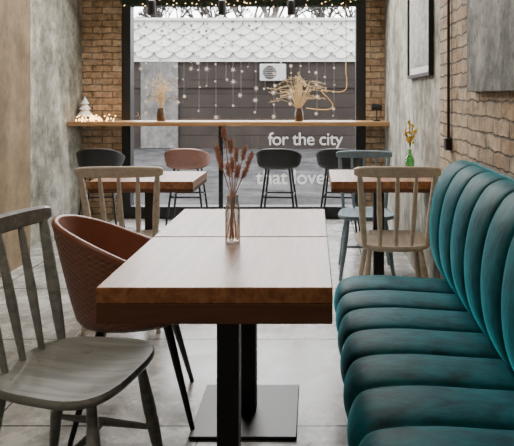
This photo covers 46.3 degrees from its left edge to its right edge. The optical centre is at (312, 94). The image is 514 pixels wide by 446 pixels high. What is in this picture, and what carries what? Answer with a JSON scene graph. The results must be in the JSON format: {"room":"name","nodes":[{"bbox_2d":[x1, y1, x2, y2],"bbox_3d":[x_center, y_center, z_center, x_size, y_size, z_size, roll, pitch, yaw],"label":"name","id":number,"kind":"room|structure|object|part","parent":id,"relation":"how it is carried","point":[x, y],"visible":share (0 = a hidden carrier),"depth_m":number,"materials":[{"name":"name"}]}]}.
{"room":"cafe","nodes":[
{"label":"cafe","id":0,"kind":"room"},
{"bbox_2d":[30,0,81,246],"bbox_3d":[-2.420,-0.203,2.000,0.200,2.900,8.000,0,0,0],"label":"wall","id":1,"kind":"structure","parent":0,"point":[55,25],"depth_m":5.36,"materials":[{"name":"concrete"}]},
{"bbox_2d":[0,0,29,277],"bbox_3d":[-2.225,-0.203,3.750,0.190,2.900,1.500,0,0,0],"label":"wall","id":2,"kind":"structure","parent":1,"relation":"attached to","point":[14,14],"depth_m":4.26,"materials":[{"name":"beige paint"}]},
{"bbox_2d":[82,0,121,218],"bbox_3d":[-2.225,-0.203,6.100,0.590,2.900,0.200,0,0,0],"label":"wall","id":3,"kind":"structure","parent":0,"point":[101,19],"depth_m":6.00,"materials":[{"name":"beige brick"}]},
{"bbox_2d":[0,218,415,445],"bbox_3d":[-0.800,1.297,2.000,3.440,0.100,8.400,0,0,0],"label":"floor","id":4,"kind":"structure","parent":0,"point":[307,356],"depth_m":2.72,"materials":[{"name":"grey tile"}]},
{"bbox_2d":[0,205,162,445],"bbox_3d":[-0.739,0.808,1.776,0.481,0.882,0.448,0,0,11],"label":"dining chair","id":5,"kind":"object","parent":4,"relation":"on","point":[62,374],"visible":1,"depth_m":1.81,"materials":[{"name":"grey paint"}]},
{"bbox_3d":[-0.905,1.037,1.641,0.119,0.424,0.040,0,0,-33],"label":"leg","id":6,"kind":"part","parent":5,"relation":"part of","materials":[{"name":"grey paint"}]},
{"bbox_3d":[-0.953,0.396,1.818,0.044,0.058,0.448,0,0,11],"label":"rail","id":7,"kind":"part","parent":5,"relation":"part of","materials":[{"name":"grey paint"}]},
{"bbox_3d":[-0.908,0.609,1.809,0.128,0.397,0.416,0,0,11],"label":"backrest","id":8,"kind":"part","parent":5,"relation":"part of","materials":[{"name":"grey paint"}]},
{"bbox_3d":[-0.842,1.037,1.964,0.040,0.424,0.119,0,0,-35],"label":"leg","id":9,"kind":"part","parent":5,"relation":"part of","materials":[{"name":"grey paint"}]},
{"bbox_3d":[-0.705,0.813,1.770,0.400,0.032,0.420,0,0,11],"label":"seat","id":10,"kind":"part","parent":5,"relation":"part of","materials":[{"name":"grey paint"}]},
{"bbox_3d":[-0.575,1.037,1.577,0.039,0.424,0.108,0,0,-33],"label":"leg","id":11,"kind":"part","parent":5,"relation":"part of","materials":[{"name":"grey paint"}]},
{"bbox_3d":[-0.512,1.037,1.900,0.108,0.424,0.039,0,0,-35],"label":"leg","id":12,"kind":"part","parent":5,"relation":"part of","materials":[{"name":"grey paint"}]},
{"bbox_2d":[76,148,124,227],"bbox_3d":[-1.879,0.852,5.280,0.403,0.794,0.408,0,0,-8],"label":"bar stool","id":13,"kind":"object","parent":4,"relation":"on","point":[91,157],"visible":0.71,"depth_m":5.13,"materials":[{"name":"black plastic"}]},
{"bbox_3d":[-1.998,0.940,5.145,0.020,0.616,0.125,0,0,36],"label":"leg","id":14,"kind":"part","parent":13,"relation":"part of","materials":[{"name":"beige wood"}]},
{"bbox_3d":[-1.728,0.940,5.183,0.125,0.616,0.020,0,0,38],"label":"leg","id":15,"kind":"part","parent":13,"relation":"part of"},
{"bbox_2d":[75,166,162,334],"bbox_3d":[-1.013,0.808,3.296,0.448,0.882,0.481,0,0,-3],"label":"dining chair","id":16,"kind":"object","parent":4,"relation":"on","point":[99,172],"visible":0.32,"depth_m":3.08,"materials":[{"name":"beige paint"}]},
{"bbox_3d":[-1.171,1.037,3.150,0.040,0.424,0.119,0,0,41],"label":"leg","id":17,"kind":"part","parent":16,"relation":"part of","materials":[{"name":"beige paint"}]},
{"bbox_3d":[-1.004,0.609,3.124,0.414,0.397,0.127,0,0,-3],"label":"backrest","id":18,"kind":"part","parent":16,"relation":"part of","materials":[{"name":"beige paint"}]},
{"bbox_3d":[-1.002,0.396,3.078,0.448,0.058,0.044,0,0,-3],"label":"rail","id":19,"kind":"part","parent":16,"relation":"part of","materials":[{"name":"beige paint"}]},
{"bbox_3d":[-1.015,0.813,3.330,0.420,0.032,0.400,0,0,-3],"label":"seat","id":20,"kind":"part","parent":16,"relation":"part of","materials":[{"name":"beige paint"}]},
{"bbox_2d":[51,214,194,445],"bbox_3d":[-0.719,0.859,2.354,0.588,0.781,0.487,0,0,-12],"label":"armchair","id":21,"kind":"object","parent":4,"relation":"on","point":[90,250],"visible":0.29,"depth_m":2.19,"materials":[{"name":"brown leather"}]},
{"bbox_3d":[-0.820,1.061,2.170,0.033,0.378,0.148,0,0,34],"label":"leg","id":22,"kind":"part","parent":21,"relation":"part of","materials":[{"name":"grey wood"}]},
{"bbox_3d":[-0.503,1.061,2.237,0.148,0.378,0.033,0,0,32],"label":"leg","id":23,"kind":"part","parent":21,"relation":"part of","materials":[{"name":"black metal"}]},
{"bbox_3d":[-0.570,1.061,2.550,0.033,0.378,0.148,0,0,34],"label":"leg","id":24,"kind":"part","parent":21,"relation":"part of","materials":[{"name":"black metal"}]},
{"bbox_2d":[89,171,206,229],"bbox_3d":[-0.990,0.872,3.660,0.600,0.750,0.460,0,0,0],"label":"dining table","id":25,"kind":"object","parent":4,"relation":"on","point":[170,181],"visible":0.49,"depth_m":3.43,"materials":[{"name":"red wood"}]},
{"bbox_2d":[164,148,210,225],"bbox_3d":[-1.109,0.852,5.280,0.403,0.794,0.408,0,0,-2],"label":"bar stool","id":26,"kind":"object","parent":4,"relation":"on","point":[178,159],"visible":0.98,"depth_m":5.14,"materials":[{"name":"pink fabric"}]},
{"bbox_3d":[-1.242,0.940,5.158,0.020,0.616,0.125,0,0,42],"label":"leg","id":27,"kind":"part","parent":26,"relation":"part of","materials":[{"name":"black metal"}]},
{"bbox_3d":[-1.251,0.940,5.433,0.125,0.616,0.020,0,0,44],"label":"leg","id":28,"kind":"part","parent":26,"relation":"part of","materials":[{"name":"black metal"}]},
{"bbox_3d":[-0.968,0.940,5.167,0.125,0.616,0.020,0,0,44],"label":"leg","id":29,"kind":"part","parent":26,"relation":"part of","materials":[{"name":"black metal"}]},
{"bbox_3d":[-0.978,0.940,5.442,0.020,0.616,0.125,0,0,42],"label":"leg","id":30,"kind":"part","parent":26,"relation":"part of","materials":[{"name":"black metal"}]},
{"bbox_2d":[96,237,332,445],"bbox_3d":[-0.255,0.872,1.815,0.612,0.750,0.550,0,0,0],"label":"dining table","id":31,"kind":"object","parent":4,"relation":"on","point":[168,280],"visible":1,"depth_m":1.64,"materials":[{"name":"brown wood"}]},
{"bbox_2d":[225,194,239,244],"bbox_3d":[-0.269,0.415,2.000,0.051,0.163,0.051,0,0,0],"label":"vase","id":32,"kind":"object","parent":31,"relation":"on","point":[231,240],"visible":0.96,"depth_m":1.99,"materials":[{"name":"clear glass"}]},
{"bbox_2d":[212,123,254,239],"bbox_3d":[-0.262,0.289,1.990,0.143,0.390,0.059,0,0,-12],"label":"dried flowers","id":33,"kind":"object","parent":32,"relation":"in","point":[229,166],"visible":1,"depth_m":2.00,"materials":[{"name":"brown plant"}]},
{"bbox_3d":[-0.289,0.344,1.987,0.052,0.280,0.020,0,0,0],"label":"stem","id":34,"kind":"part","parent":33,"relation":"part of","materials":[{"name":"brown plant"}]},
{"bbox_3d":[-0.285,0.296,1.992,0.030,0.375,0.005,0,0,-27],"label":"stem","id":35,"kind":"part","parent":33,"relation":"part of","materials":[{"name":"brown plant"}]},
{"bbox_3d":[-0.269,0.349,1.988,0.004,0.270,0.020,0,0,7],"label":"stem","id":36,"kind":"part","parent":33,"relation":"part of","materials":[{"name":"brown plant"}]},
{"bbox_3d":[-0.260,0.359,1.987,0.037,0.250,0.008,0,0,36],"label":"stem","id":37,"kind":"part","parent":33,"relation":"part of","materials":[{"name":"brown plant"}]},
{"bbox_3d":[-0.255,0.361,2.003,0.074,0.246,0.008,0,0,5],"label":"stem","id":38,"kind":"part","parent":33,"relation":"part of","materials":[{"name":"brown plant"}]},
{"bbox_3d":[-0.270,0.359,2.000,0.037,0.250,0.004,0,0,12],"label":"stem","id":39,"kind":"part","parent":33,"relation":"part of","materials":[{"name":"brown plant"}]},
{"bbox_3d":[-0.262,0.334,2.004,0.013,0.300,0.011,0,0,0],"label":"stem","id":40,"kind":"part","parent":33,"relation":"part of","materials":[{"name":"brown plant"}]},
{"bbox_3d":[-0.239,0.341,2.009,0.069,0.286,0.005,0,0,-17],"label":"stem","id":41,"kind":"part","parent":33,"relation":"part of","materials":[{"name":"brown plant"}]},
{"bbox_2d":[67,120,388,208],"bbox_3d":[-0.800,0.750,5.805,3.038,0.994,0.370,0,0,0],"label":"countertop","id":42,"kind":"structure","parent":4,"relation":"on","point":[219,123],"depth_m":5.62,"materials":[{"name":"brown wood"}]},
{"bbox_2d":[77,97,91,120],"bbox_3d":[-2.246,0.133,5.880,0.150,0.240,0.150,0,0,0],"label":"tree","id":43,"kind":"object","parent":42,"relation":"on","point":[84,108],"visible":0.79,"depth_m":5.85,"materials":[{"name":"white paper"}]},
{"bbox_2d":[76,114,115,121],"bbox_3d":[-2.076,0.218,5.690,0.382,0.073,0.091,0,0,0],"label":"fairy lights","id":44,"kind":"object","parent":42,"relation":"on","point":[93,117],"visible":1,"depth_m":5.68,"materials":[{"name":"white"}]},
{"bbox_2d":[157,108,164,120],"bbox_3d":[-1.477,0.191,5.800,0.084,0.125,0.084,0,0,0],"label":"vase","id":45,"kind":"object","parent":42,"relation":"on","point":[160,111],"visible":0.94,"depth_m":5.77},
{"bbox_2d":[148,73,175,107],"bbox_3d":[-1.468,0.002,5.798,0.286,0.435,0.174,0,0,0],"label":"bouquet","id":46,"kind":"object","parent":45,"relation":"in","point":[159,91],"visible":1,"depth_m":5.79,"materials":[{"name":"plant"}]},
{"bbox_3d":[-0.886,0.770,5.750,0.240,0.954,0.240,0,0,0],"label":"support post","id":47,"kind":"part","parent":42,"relation":"part of","materials":[{"name":"black metal"}]},
{"bbox_2d":[67,120,388,125],"bbox_3d":[-0.800,0.273,5.805,3.038,0.040,0.370,0,0,0],"label":"countertop","id":48,"kind":"structure","parent":42,"relation":"on","point":[109,122],"depth_m":5.62,"materials":[{"name":"brown wood"}]},
{"bbox_2d":[295,108,302,120],"bbox_3d":[-0.136,0.191,5.800,0.084,0.125,0.084,0,0,0],"label":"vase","id":49,"kind":"object","parent":42,"relation":"on","point":[298,113],"visible":0.95,"depth_m":5.77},
{"bbox_2d":[267,73,327,107],"bbox_3d":[-0.153,-0.005,5.799,0.601,0.449,0.161,0,0,0],"label":"bouquet","id":50,"kind":"object","parent":49,"relation":"in","point":[298,99],"visible":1,"depth_m":5.79,"materials":[{"name":"plant"}]},
{"bbox_2d":[371,103,381,120],"bbox_3d":[0.616,0.166,5.780,0.106,0.175,0.070,0,0,0],"label":"desk lamp","id":51,"kind":"object","parent":42,"relation":"on","point":[376,107],"visible":0.94,"depth_m":5.76,"materials":[{"name":"black metal"}]},
{"bbox_3d":[0.616,0.115,5.780,0.106,0.073,0.068,0,0,0],"label":"lamp shade","id":52,"kind":"part","parent":51,"relation":"part of","materials":[{"name":"black metal"}]},
{"bbox_2d":[154,209,326,439],"bbox_3d":[-0.255,0.872,2.352,0.612,0.750,0.505,0,0,0],"label":"dining table","id":53,"kind":"object","parent":4,"relation":"on","point":[268,412],"visible":0.49,"depth_m":2.32,"materials":[{"name":"red wood"}]},
{"bbox_3d":[-0.255,1.241,2.352,0.392,0.012,0.392,0,0,0],"label":"plate","id":54,"kind":"part","parent":53,"relation":"part of","materials":[{"name":"black metal"}]},
{"bbox_2d":[256,148,301,208],"bbox_3d":[-0.303,0.852,5.280,0.403,0.794,0.408,0,0,3],"label":"bar stool","id":55,"kind":"object","parent":4,"relation":"on","point":[270,158],"visible":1,"depth_m":5.15,"materials":[{"name":"black plastic"}]},
{"bbox_3d":[-0.446,0.940,5.170,0.125,0.616,0.020,0,0,-43],"label":"leg","id":56,"kind":"part","parent":55,"relation":"part of","materials":[{"name":"metal"}]},
{"bbox_3d":[-0.431,0.940,5.444,0.020,0.616,0.125,0,0,-41],"label":"leg","id":57,"kind":"part","parent":55,"relation":"part of","materials":[{"name":"black metal"}]},
{"bbox_3d":[-0.172,0.940,5.155,0.020,0.616,0.125,0,0,-41],"label":"leg","id":58,"kind":"part","parent":55,"relation":"part of","materials":[{"name":"black metal"}]},
{"bbox_3d":[-0.158,0.940,5.430,0.125,0.616,0.020,0,0,-43],"label":"leg","id":59,"kind":"part","parent":55,"relation":"part of","materials":[{"name":"black metal"}]},
{"bbox_2d":[316,148,361,232],"bbox_3d":[0.228,0.852,5.280,0.403,0.794,0.408,0,0,8],"label":"bar stool","id":60,"kind":"object","parent":4,"relation":"on","point":[327,159],"visible":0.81,"depth_m":5.15,"materials":[{"name":"black plastic"}]},
{"bbox_3d":[0.076,0.940,5.183,0.125,0.616,0.020,0,0,-38],"label":"leg","id":61,"kind":"part","parent":60,"relation":"part of","materials":[{"name":"black metal"}]},
{"bbox_3d":[0.115,0.940,5.455,0.020,0.616,0.125,0,0,-36],"label":"leg","id":62,"kind":"part","parent":60,"relation":"part of","materials":[{"name":"black metal"}]},
{"bbox_3d":[0.347,0.940,5.145,0.020,0.616,0.125,0,0,-36],"label":"leg","id":63,"kind":"part","parent":60,"relation":"part of","materials":[{"name":"black metal"}]},
{"bbox_3d":[0.385,0.940,5.417,0.125,0.616,0.020,0,0,-38],"label":"leg","id":64,"kind":"part","parent":60,"relation":"part of","materials":[{"name":"metal"}]},
{"bbox_2d":[336,150,394,280],"bbox_3d":[0.371,0.830,4.223,0.417,0.838,0.457,0,0,2],"label":"dining chair","id":65,"kind":"object","parent":4,"relation":"on","point":[348,214],"visible":0.74,"depth_m":4.32,"materials":[{"name":"blue paint"}]},
{"bbox_3d":[0.223,1.048,4.358,0.037,0.403,0.112,0,0,-41],"label":"leg","id":66,"kind":"part","parent":65,"relation":"part of","materials":[{"name":"blue paint"}]},
{"bbox_3d":[0.212,1.048,4.039,0.102,0.403,0.036,0,0,-43],"label":"leg","id":67,"kind":"part","parent":65,"relation":"part of","materials":[{"name":"blue paint"}]},
{"bbox_3d":[0.377,0.640,4.386,0.383,0.376,0.119,0,0,2],"label":"backrest","id":68,"kind":"part","parent":65,"relation":"part of","materials":[{"name":"blue paint"}]},
{"bbox_3d":[0.378,0.439,4.430,0.417,0.055,0.042,0,0,2],"label":"rail","id":69,"kind":"part","parent":65,"relation":"part of","materials":[{"name":"blue paint"}]},
{"bbox_3d":[0.370,0.835,4.190,0.390,0.030,0.380,0,0,2],"label":"seat","id":70,"kind":"part","parent":65,"relation":"part of","materials":[{"name":"blue paint"}]},
{"bbox_3d":[0.517,1.048,4.029,0.078,0.402,0.080,0,0,2],"label":"leg","id":71,"kind":"part","parent":65,"relation":"part of","materials":[{"name":"blue paint"}]},
{"bbox_2d":[329,170,431,274],"bbox_3d":[0.405,0.872,3.700,0.600,0.750,0.540,0,0,0],"label":"dining table","id":72,"kind":"object","parent":4,"relation":"on","point":[341,181],"visible":0.45,"depth_m":3.43,"materials":[{"name":"red wood"}]},
{"bbox_2d":[405,149,414,165],"bbox_3d":[0.630,0.424,3.880,0.060,0.145,0.060,0,0,0],"label":"bottle","id":73,"kind":"object","parent":72,"relation":"on","point":[409,161],"visible":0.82,"depth_m":3.86,"materials":[{"name":"green glass"}]},
{"bbox_2d":[404,120,417,147],"bbox_3d":[0.635,0.256,3.880,0.087,0.188,0.032,0,0,0],"label":"flower","id":74,"kind":"object","parent":73,"relation":"in","point":[409,139],"visible":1,"depth_m":3.87,"materials":[{"name":"yellow plant"}]},
{"bbox_2d":[354,166,440,277],"bbox_3d":[0.444,0.808,3.296,0.448,0.882,0.481,0,0,2],"label":"dining chair","id":75,"kind":"object","parent":4,"relation":"on","point":[396,240],"visible":0.82,"depth_m":3.13,"materials":[{"name":"beige paint"}]},
{"bbox_3d":[0.286,1.037,3.500,0.039,0.424,0.108,0,0,-44],"label":"leg","id":76,"kind":"part","parent":75,"relation":"part of","materials":[{"name":"beige paint"}]},
{"bbox_3d":[0.274,1.037,3.164,0.119,0.424,0.040,0,0,-44],"label":"leg","id":77,"kind":"part","parent":75,"relation":"part of","materials":[{"name":"beige paint"}]},
{"bbox_3d":[0.445,0.813,3.330,0.420,0.032,0.400,0,0,2],"label":"seat","id":78,"kind":"part","parent":75,"relation":"part of","materials":[{"name":"beige paint"}]},
{"bbox_3d":[0.438,0.609,3.123,0.414,0.397,0.127,0,0,2],"label":"backrest","id":79,"kind":"part","parent":75,"relation":"part of","materials":[{"name":"beige paint"}]},
{"bbox_3d":[0.436,0.396,3.077,0.448,0.058,0.044,0,0,2],"label":"rail","id":80,"kind":"part","parent":75,"relation":"part of","materials":[{"name":"beige paint"}]},
{"bbox_3d":[0.615,1.037,3.489,0.108,0.424,0.039,0,0,-42],"label":"leg","id":81,"kind":"part","parent":75,"relation":"part of","materials":[{"name":"beige paint"}]},
{"bbox_3d":[0.604,1.037,3.153,0.040,0.424,0.119,0,0,-42],"label":"leg","id":82,"kind":"part","parent":75,"relation":"part of","materials":[{"name":"beige paint"}]},
{"bbox_2d":[334,160,513,445],"bbox_3d":[0.403,0.765,1.650,0.628,0.963,2.000,0,0,0],"label":"sofa","id":83,"kind":"object","parent":4,"relation":"on","point":[424,361],"visible":1,"depth_m":1.82,"materials":[{"name":"teal fabric"}]},
{"bbox_3d":[0.354,0.888,1.650,0.531,0.209,2.000,0,0,0],"label":"seat","id":84,"kind":"part","parent":83,"relation":"part of","materials":[{"name":"teal fabric"}]},
{"bbox_3d":[0.610,0.550,1.650,0.214,0.533,2.000,0,0,0],"label":"backrest","id":85,"kind":"part","parent":83,"relation":"part of","materials":[{"name":"teal fabric"}]},
{"bbox_2d":[366,0,384,206],"bbox_3d":[0.726,-0.203,6.100,0.387,2.900,0.200,0,0,0],"label":"wall","id":86,"kind":"structure","parent":0,"point":[375,9],"depth_m":6.00,"materials":[{"name":"beige brick"}]},
{"bbox_2d":[385,0,513,278],"bbox_3d":[0.820,-0.203,2.000,0.200,2.900,8.000,0,0,0],"label":"wall","id":87,"kind":"structure","parent":0,"point":[416,100],"depth_m":3.43,"materials":[{"name":"concrete"}]},
{"bbox_2d":[407,0,433,78],"bbox_3d":[0.705,-0.435,3.970,0.029,0.635,0.820,0,0,0],"label":"picture frame","id":88,"kind":"object","parent":87,"relation":"attached to","point":[420,13],"visible":1,"depth_m":3.90,"materials":[{"name":"black painted frame"},{"name":"light grey picture print"}]},
{"bbox_2d":[410,0,427,68],"bbox_3d":[0.703,-0.435,3.970,0.003,0.491,0.676,0,0,0],"label":"print","id":89,"kind":"object","parent":88,"relation":"attached to","point":[418,8],"depth_m":3.97},
{"bbox_2d":[444,0,451,149],"bbox_3d":[0.704,-0.682,3.120,0.031,1.939,0.060,0,0,0],"label":"conduit","id":90,"kind":"object","parent":87,"relation":"attached to","point":[447,141],"visible":1,"depth_m":3.11,"materials":[{"name":"black metal"}]},
{"bbox_2d":[467,0,513,91],"bbox_3d":[0.702,-0.483,2.180,0.034,0.940,0.960,0,0,0],"label":"picture","id":91,"kind":"object","parent":87,"relation":"attached to","point":[490,23],"visible":1,"depth_m":2.30},
{"bbox_3d":[-0.800,-1.703,2.000,3.440,0.100,8.400,0,0,0],"label":"ceiling","id":92,"kind":"structure","parent":0,"visible":0},
{"bbox_2d":[148,0,155,14],"bbox_3d":[-1.402,-1.175,5.200,0.068,0.956,0.068,0,0,0],"label":"spotlight","id":93,"kind":"object","parent":92,"relation":"hanging from","point":[151,3],"visible":1,"depth_m":5.17,"materials":[{"name":"black metal"}]},
{"bbox_2d":[218,0,225,14],"bbox_3d":[-0.793,-1.175,5.200,0.068,0.956,0.068,0,0,0],"label":"spotlight","id":94,"kind":"object","parent":92,"relation":"hanging from","point":[221,3],"visible":1,"depth_m":5.17,"materials":[{"name":"black metal"}]},
{"bbox_2d":[287,0,294,14],"bbox_3d":[-0.192,-1.175,5.200,0.068,0.956,0.068,0,0,0],"label":"spotlight","id":95,"kind":"object","parent":92,"relation":"hanging from","point":[290,3],"visible":1,"depth_m":5.17,"materials":[{"name":"black metal"}]},
{"bbox_3d":[-0.698,-1.313,6.100,2.462,0.680,0.200,0,0,0],"label":"wall","id":96,"kind":"structure","parent":0,"visible":0},
{"bbox_2d":[122,0,365,218],"bbox_3d":[-0.699,0.137,6.080,2.462,2.220,0.120,0,0,0],"label":"window","id":97,"kind":"structure","parent":96,"relation":"in","point":[331,211],"depth_m":6.02,"materials":[{"name":"black metal"}]},
{"bbox_2d":[144,26,148,115],"bbox_3d":[-1.671,-0.370,5.972,0.060,1.166,0.010,0,0,8],"label":"garland","id":98,"kind":"object","parent":97,"relation":"hanging from","point":[146,87],"visible":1,"depth_m":5.97,"materials":[{"name":"white paper"}]},
{"bbox_2d":[230,20,235,106],"bbox_3d":[-0.803,-0.416,5.972,0.066,1.074,0.016,0,0,0],"label":"garland","id":99,"kind":"object","parent":97,"relation":"hanging from","point":[232,69],"visible":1,"depth_m":5.97,"materials":[{"name":"white paper"}]},
{"bbox_2d":[120,0,362,8],"bbox_3d":[-0.702,-0.905,5.840,2.393,0.145,0.118,0,0,0],"label":"pine garland","id":100,"kind":"object","parent":97,"relation":"attached to","point":[312,2],"visible":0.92,"depth_m":5.83,"materials":[{"name":"green plant"}]},
{"bbox_2d":[252,20,257,112],"bbox_3d":[-0.573,-0.383,5.972,0.069,1.140,0.013,0,0,-3],"label":"garland","id":101,"kind":"object","parent":97,"relation":"hanging from","point":[256,28],"visible":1,"depth_m":5.97,"materials":[{"name":"white paper"}]},
{"bbox_2d":[272,32,275,117],"bbox_3d":[-0.395,-0.355,5.972,0.064,1.196,0.014,0,0,3],"label":"garland","id":102,"kind":"object","parent":97,"relation":"hanging from","point":[274,116],"visible":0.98,"depth_m":5.97,"materials":[{"name":"white paper"}]},
{"bbox_2d":[288,21,292,105],"bbox_3d":[-0.226,-0.422,5.972,0.063,1.061,0.007,0,0,0],"label":"garland","id":103,"kind":"object","parent":97,"relation":"hanging from","point":[290,21],"visible":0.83,"depth_m":5.97,"materials":[{"name":"white paper"}]},
{"bbox_2d":[256,170,329,183],"bbox_3d":[-0.191,0.835,6.062,0.776,0.142,0.002,0,0,0],"label":"lettering","id":104,"kind":"object","parent":97,"relation":"attached to","point":[258,175],"depth_m":6.06,"materials":[{"name":"white paint"}]},
{"bbox_2d":[268,133,342,147],"bbox_3d":[-0.075,0.465,6.062,0.760,0.169,0.002,0,0,0],"label":"lettering","id":105,"kind":"object","parent":97,"relation":"attached to","point":[269,137],"depth_m":6.06,"materials":[{"name":"white paint"}]},
{"label":"outside","id":106,"kind":"structure","parent":0,"visible":0},
{"bbox_2d":[134,149,354,204],"bbox_3d":[-2.000,1.317,18.100,24.000,0.100,23.800,0,0,0],"label":"ground","id":107,"kind":"structure","parent":106,"point":[249,191],"depth_m":8.55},
{"bbox_2d":[135,7,257,17],"bbox_3d":[-4.250,-1.302,22.139,4.514,5.149,1.755,0,0,-18],"label":"bare tree","id":108,"kind":"object","parent":107,"relation":"on","point":[159,14],"visible":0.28,"depth_m":21.83,"materials":[{"name":"grey plant"}]},
{"bbox_2d":[134,18,354,148],"bbox_3d":[-1.525,-0.263,15.425,15.410,3.060,3.150,0,0,0],"label":"building","id":109,"kind":"structure","parent":107,"relation":"on","point":[222,94],"depth_m":14.06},
{"bbox_3d":[-3.600,0.237,14.010,0.868,2.020,0.060,0,0,0],"label":"light panel","id":110,"kind":"part","parent":109,"relation":"part of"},
{"bbox_2d":[260,64,285,80],"bbox_3d":[-0.925,-0.520,13.837,0.601,0.393,0.284,0,0,0],"label":"air conditioner","id":111,"kind":"object","parent":109,"relation":"attached to","point":[266,71],"visible":0.92,"depth_m":13.72,"materials":[{"name":"white plastic"}]},
{"bbox_2d":[307,59,346,109],"bbox_3d":[0.139,-0.410,5.970,0.411,1.124,0.048,0,0,0],"label":"garland","id":112,"kind":"object","parent":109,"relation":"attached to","point":[346,59],"visible":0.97,"depth_m":5.97,"materials":[{"name":"beige fabric"}]},
{"bbox_2d":[231,7,320,17],"bbox_3d":[-1.549,-1.284,18.572,3.570,5.110,1.972,0,0,15],"label":"bare tree","id":113,"kind":"object","parent":107,"relation":"on","point":[236,10],"visible":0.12,"depth_m":18.80,"materials":[{"name":"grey plant"}]},
{"bbox_2d":[280,7,354,17],"bbox_3d":[0.997,-1.257,21.742,4.593,5.065,1.785,0,0,0],"label":"bare tree","id":114,"kind":"object","parent":107,"relation":"on","point":[320,14],"visible":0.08,"depth_m":21.68,"materials":[{"name":"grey plant"}]}
]}

